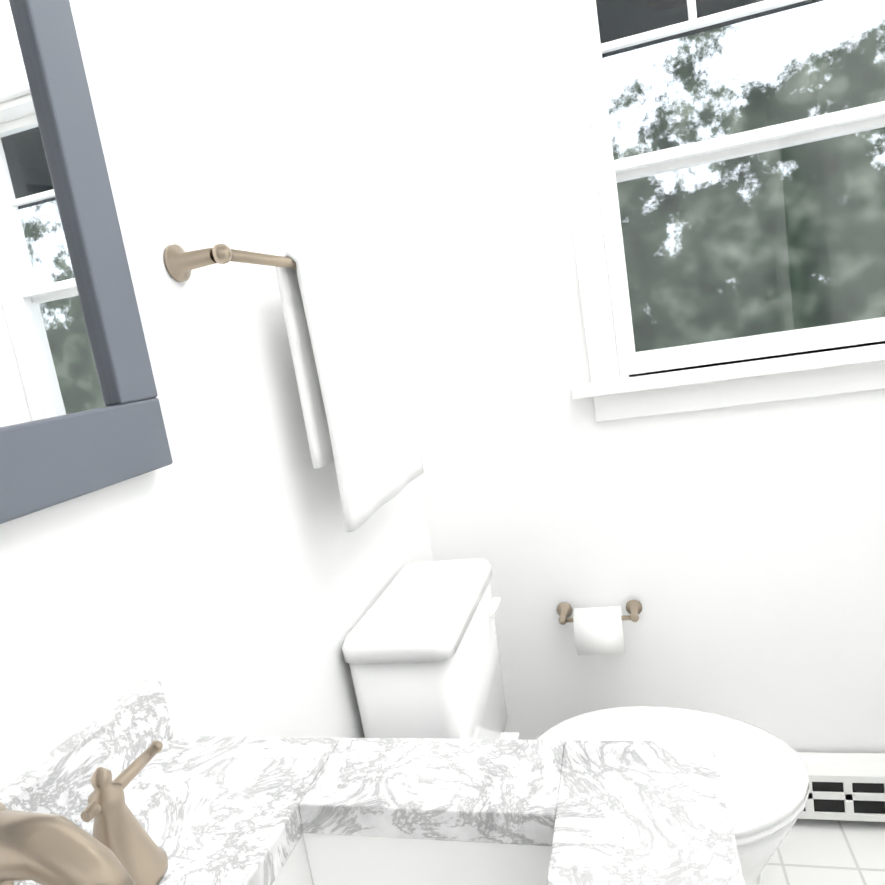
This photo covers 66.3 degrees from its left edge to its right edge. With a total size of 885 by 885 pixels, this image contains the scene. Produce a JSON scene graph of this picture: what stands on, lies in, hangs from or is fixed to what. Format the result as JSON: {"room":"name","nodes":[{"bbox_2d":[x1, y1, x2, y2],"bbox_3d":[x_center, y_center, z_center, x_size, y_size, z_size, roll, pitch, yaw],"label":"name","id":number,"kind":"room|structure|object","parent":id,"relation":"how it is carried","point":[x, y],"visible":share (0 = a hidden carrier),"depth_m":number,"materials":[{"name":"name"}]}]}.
{"room":"bathroom","nodes":[
{"label":"bathroom","id":0,"kind":"room"},
{"bbox_2d":[0,0,432,791],"bbox_3d":[-0.508,0.074,0.423,0.120,2.440,3.000,-7,9,16],"label":"wall","id":1,"kind":"structure","parent":0,"point":[226,574],"depth_m":0.94,"materials":[{"name":"white paint"}]},
{"bbox_2d":[0,0,172,523],"bbox_3d":[-0.585,-0.233,0.010,0.025,0.831,1.535,-7,9,16],"label":"framed mirror","id":2,"kind":"object","parent":1,"relation":"attached to","point":[80,412],"visible":0.96,"depth_m":0.68,"materials":[{"name":"grey mirror"}]},
{"bbox_2d":[0,678,172,884],"bbox_3d":[-0.504,0.439,0.025,0.020,0.070,1.532,-7,9,16],"label":"backsplash","id":3,"kind":"structure","parent":1,"relation":"attached to","point":[60,783],"depth_m":0.65,"materials":[{"name":"white stone"}]},
{"bbox_2d":[163,244,296,281],"bbox_3d":[-0.231,-0.297,1.169,0.082,0.048,0.671,-7,9,16],"label":"towel rail","id":4,"kind":"object","parent":1,"relation":"attached to","point":[180,263],"visible":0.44,"depth_m":0.87,"materials":[{"name":"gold metal"}]},
{"bbox_2d":[275,247,423,531],"bbox_3d":[-0.150,-0.115,1.265,0.055,0.458,0.412,-7,9,16],"label":"towel","id":5,"kind":"object","parent":4,"relation":"hanging from","point":[349,364],"visible":1,"depth_m":1.16,"materials":[{"name":"white fabric"}]},
{"bbox_2d":[339,0,884,752],"bbox_3d":[1.055,-0.338,1.445,2.400,2.440,0.120,-7,9,16],"label":"wall","id":6,"kind":"structure","parent":0,"point":[737,552],"depth_m":1.61,"materials":[{"name":"white paint"}]},
{"bbox_2d":[557,599,641,654],"bbox_3d":[0.382,0.456,1.645,0.210,0.110,0.115,-7,9,16],"label":"toilet paper holder","id":7,"kind":"object","parent":6,"relation":"attached to","point":[598,630],"visible":0.98,"depth_m":1.60,"materials":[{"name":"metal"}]},
{"bbox_2d":[544,0,884,421],"bbox_3d":[0.668,-0.654,1.455,0.885,1.135,0.165,-7,9,16],"label":"window","id":8,"kind":"structure","parent":6,"relation":"in","point":[611,393],"depth_m":1.51,"materials":[{"name":"white wood"}]},
{"bbox_2d":[797,752,884,821],"bbox_3d":[0.830,0.839,1.633,0.618,0.165,0.060,-7,9,16],"label":"baseboard heater","id":9,"kind":"object","parent":6,"relation":"attached to","point":[847,786],"visible":0.23,"depth_m":1.57,"materials":[{"name":"white metal"}]},
{"bbox_2d":[760,819,884,884],"bbox_3d":[0.837,1.182,0.291,2.520,0.100,3.000,-7,9,16],"label":"floor","id":10,"kind":"structure","parent":0,"point":[823,852],"depth_m":1.52,"materials":[{"name":"white tile"}]},
{"bbox_2d":[264,750,559,884],"bbox_3d":[-0.138,0.889,0.017,0.606,0.860,1.505,-7,9,16],"label":"sink","id":11,"kind":"object","parent":10,"relation":"on","point":[382,817],"depth_m":0.59,"materials":[{"name":"stone"}]},
{"bbox_2d":[20,734,347,884],"bbox_3d":[-0.400,0.477,0.005,0.223,0.030,1.532,-7,9,16],"label":"countertop","id":12,"kind":"structure","parent":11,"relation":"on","point":[222,810],"depth_m":0.63,"materials":[{"name":"white stone"}]},
{"bbox_2d":[0,740,167,884],"bbox_3d":[-0.251,0.285,0.415,0.152,0.170,0.353,-7,9,16],"label":"faucet","id":13,"kind":"object","parent":12,"relation":"on","point":[119,846],"visible":1,"depth_m":0.40,"materials":[{"name":"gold metal"}]},
{"bbox_2d":[540,740,744,884],"bbox_3d":[-0.011,0.432,-0.106,0.131,0.030,1.532,-7,9,16],"label":"countertop","id":14,"kind":"structure","parent":11,"relation":"on","point":[624,812],"depth_m":0.53,"materials":[{"name":"white stone"}]},
{"bbox_2d":[342,558,808,884],"bbox_3d":[0.294,0.654,1.339,0.775,0.775,0.414,-7,9,16],"label":"toilet","id":15,"kind":"object","parent":10,"relation":"on","point":[420,651],"visible":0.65,"depth_m":1.23,"materials":[{"name":"white ceramic"}]},
{"label":"outside","id":16,"kind":"structure","parent":0,"visible":0},
{"bbox_2d":[602,0,884,351],"bbox_3d":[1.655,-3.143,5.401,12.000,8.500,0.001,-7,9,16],"label":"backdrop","id":17,"kind":"structure","parent":16,"point":[652,104],"depth_m":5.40,"materials":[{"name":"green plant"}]},
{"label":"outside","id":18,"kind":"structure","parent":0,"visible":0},
{"bbox_2d":[596,0,823,57],"bbox_3d":[0.881,-1.457,2.019,4.000,0.100,0.850,-7,9,16],"label":"eave","id":19,"kind":"object","parent":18,"point":[702,7],"depth_m":2.28,"materials":[{"name":"grey"}]},
{"bbox_2d":[649,0,686,17],"bbox_3d":[0.763,-1.310,1.896,0.370,0.112,0.120,-7,9,16],"label":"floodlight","id":20,"kind":"object","parent":19,"relation":"hanging from","point":[672,8],"depth_m":1.93,"materials":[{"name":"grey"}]}
]}

